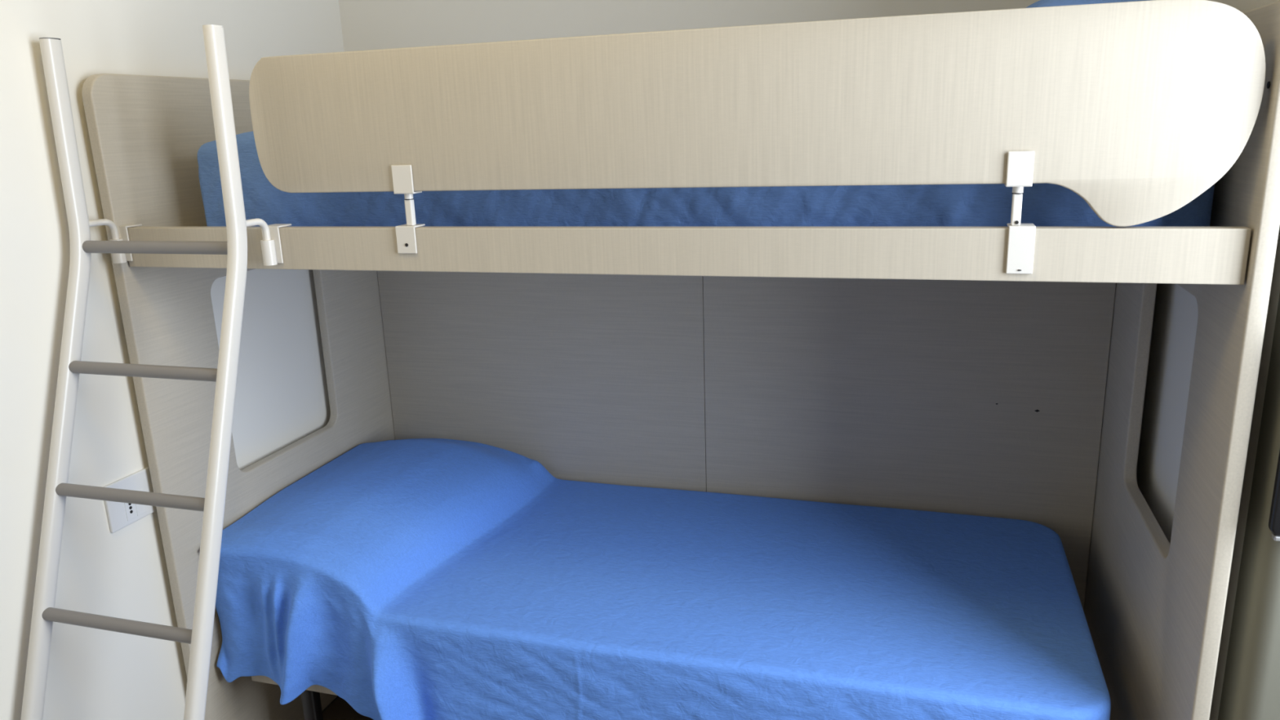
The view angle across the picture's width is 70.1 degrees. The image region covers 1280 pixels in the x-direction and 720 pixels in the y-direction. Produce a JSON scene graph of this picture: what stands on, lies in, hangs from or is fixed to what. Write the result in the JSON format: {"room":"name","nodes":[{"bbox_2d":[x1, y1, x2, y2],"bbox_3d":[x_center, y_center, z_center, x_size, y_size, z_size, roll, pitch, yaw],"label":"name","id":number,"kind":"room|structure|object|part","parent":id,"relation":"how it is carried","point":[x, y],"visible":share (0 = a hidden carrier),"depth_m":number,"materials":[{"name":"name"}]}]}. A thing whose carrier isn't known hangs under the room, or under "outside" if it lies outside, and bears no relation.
{"room":"bedroom","nodes":[
{"label":"bedroom","id":0,"kind":"room"},
{"bbox_2d":[0,0,343,719],"bbox_3d":[-1.517,0.134,0.590,0.120,2.600,4.725,3,15,17],"label":"wall","id":1,"kind":"structure","parent":0,"point":[282,398],"depth_m":1.81,"materials":[{"name":"white paint"}]},
{"bbox_2d":[103,466,156,533],"bbox_3d":[-1.059,0.290,1.900,0.009,0.100,0.121,3,15,17],"label":"wall socket","id":2,"kind":"object","parent":1,"relation":"attached to","point":[120,515],"visible":0.58,"depth_m":1.89,"materials":[{"name":"white plastic"}]},
{"bbox_2d":[322,696,373,719],"bbox_3d":[-0.102,1.491,0.512,2.985,0.080,4.725,3,15,17],"label":"floor","id":3,"kind":"structure","parent":0,"point":[338,708],"depth_m":2.48,"materials":[{"name":"tile"}]},
{"bbox_2d":[20,24,271,719],"bbox_3d":[-0.927,0.310,1.609,0.389,1.713,0.558,3,15,17],"label":"ladder","id":4,"kind":"object","parent":3,"relation":"on","point":[44,613],"visible":1,"depth_m":1.64,"materials":[{"name":"white metal"}]},
{"bbox_2d":[251,675,337,719],"bbox_3d":[0.052,0.804,2.238,1.770,0.368,0.735,3,15,17],"label":"frame","id":5,"kind":"object","parent":3,"relation":"on","point":[310,697],"visible":0.06,"depth_m":2.12,"materials":[{"name":"laminate"}]},
{"bbox_3d":[-0.057,0.750,1.870,1.770,0.070,0.020,3,15,17],"label":"rail","id":6,"kind":"part","parent":5,"relation":"part of","materials":[{"name":"laminate"}]},
{"bbox_3d":[-0.770,0.868,2.160,0.036,0.339,0.036,3,15,17],"label":"leg","id":7,"kind":"part","parent":5,"relation":"part of","materials":[{"name":"black metal"}]},
{"bbox_3d":[0.042,0.555,2.168,1.770,0.145,0.735,3,15,17],"label":"mattress","id":8,"kind":"object","parent":5,"relation":"on","visible":0},
{"bbox_2d":[215,438,1111,719],"bbox_3d":[0.021,0.608,2.145,1.848,0.598,0.869,3,15,17],"label":"bedspread","id":9,"kind":"object","parent":8,"relation":"on","point":[413,579],"visible":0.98,"depth_m":1.95,"materials":[{"name":"blue fabric"}]},
{"bbox_2d":[81,0,1279,719],"bbox_3d":[0.046,0.186,2.042,1.991,1.662,0.906,3,15,17],"label":"bunk bed","id":10,"kind":"object","parent":3,"relation":"on","point":[995,371],"visible":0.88,"depth_m":1.64,"materials":[{"name":"laminate"}]},
{"bbox_3d":[-0.891,0.147,2.335,0.026,1.653,0.892,3,15,17],"label":"panel","id":11,"kind":"part","parent":10,"relation":"part of","materials":[{"name":"laminate"}]},
{"bbox_3d":[-0.413,-0.314,1.588,0.039,0.049,0.004,3,15,17],"label":"plate","id":12,"kind":"part","parent":10,"relation":"part of","materials":[{"name":"white metal"}]},
{"bbox_3d":[-0.406,-0.261,1.613,0.013,0.046,0.013,3,15,17],"label":"post","id":13,"kind":"part","parent":10,"relation":"part of","materials":[{"name":"white metal"}]},
{"bbox_3d":[-0.284,0.176,2.624,0.968,1.310,0.018,3,15,17],"label":"panel","id":14,"kind":"part","parent":10,"relation":"part of","materials":[{"name":"laminate"}]},
{"bbox_3d":[-0.090,-0.185,1.539,1.933,0.077,0.028,3,15,17],"label":"rail","id":15,"kind":"part","parent":10,"relation":"part of","materials":[{"name":"laminate"}]},
{"bbox_3d":[0.643,0.217,2.343,0.968,1.310,0.018,3,15,17],"label":"panel","id":16,"kind":"part","parent":10,"relation":"part of","materials":[{"name":"laminate"}]},
{"bbox_3d":[0.546,-0.219,1.324,0.013,0.046,0.013,3,15,17],"label":"post","id":17,"kind":"part","parent":10,"relation":"part of","materials":[{"name":"white metal"}]},
{"bbox_3d":[0.541,-0.272,1.298,0.035,0.049,0.004,3,15,17],"label":"plate","id":18,"kind":"part","parent":10,"relation":"part of","materials":[{"name":"white metal"}]},
{"bbox_3d":[0.988,0.231,1.765,0.026,1.653,0.892,3,15,17],"label":"panel","id":19,"kind":"part","parent":10,"relation":"part of","materials":[{"name":"laminate"}]},
{"bbox_2d":[338,0,1039,51],"bbox_3d":[0.581,-0.380,2.283,2.865,2.600,0.120,3,15,17],"label":"wall","id":20,"kind":"structure","parent":0,"point":[366,24],"depth_m":2.32,"materials":[{"name":"white paint"}]},
{"bbox_2d":[1136,0,1279,719],"bbox_3d":[1.421,-0.218,1.550,0.820,2.600,0.825,3,15,17],"label":"wall","id":21,"kind":"structure","parent":0,"point":[1175,313],"depth_m":1.79,"materials":[{"name":"white paint"}]},
{"bbox_2d":[1217,293,1279,719],"bbox_3d":[1.288,-0.103,1.127,0.820,2.600,0.090,3,15,17],"label":"wall pier","id":22,"kind":"object","parent":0,"point":[1251,689],"depth_m":1.34,"materials":[{"name":"grey paint"}]},
{"bbox_2d":[1268,449,1279,541],"bbox_3d":[1.077,0.115,1.196,0.404,0.303,0.016,3,15,17],"label":"television","id":23,"kind":"object","parent":22,"relation":"attached to","point":[1274,516],"visible":1,"depth_m":1.27,"materials":[{"name":"black plastic"}]},
{"bbox_3d":[1.080,0.258,1.233,0.388,0.008,0.015,3,15,17],"label":"trim","id":24,"kind":"part","parent":23,"relation":"part of","materials":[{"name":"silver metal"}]},
{"bbox_3d":[0.085,-0.362,1.935,1.770,0.136,0.650,3,15,17],"label":"mattress","id":25,"kind":"object","parent":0,"visible":0},
{"bbox_2d":[197,131,1214,226],"bbox_3d":[0.095,-0.400,1.891,1.883,0.230,0.789,3,15,17],"label":"bedspread","id":26,"kind":"object","parent":25,"relation":"on","point":[1043,204],"visible":0.23,"depth_m":1.58,"materials":[{"name":"blue fabric"}]},
{"bbox_2d":[1026,0,1150,8],"bbox_3d":[0.780,-0.531,1.632,0.300,0.224,0.560,3,15,17],"label":"pillow","id":27,"kind":"object","parent":26,"relation":"on","point":[1042,3],"visible":0.06,"depth_m":1.44,"materials":[{"name":"blue fabric"}]}
]}

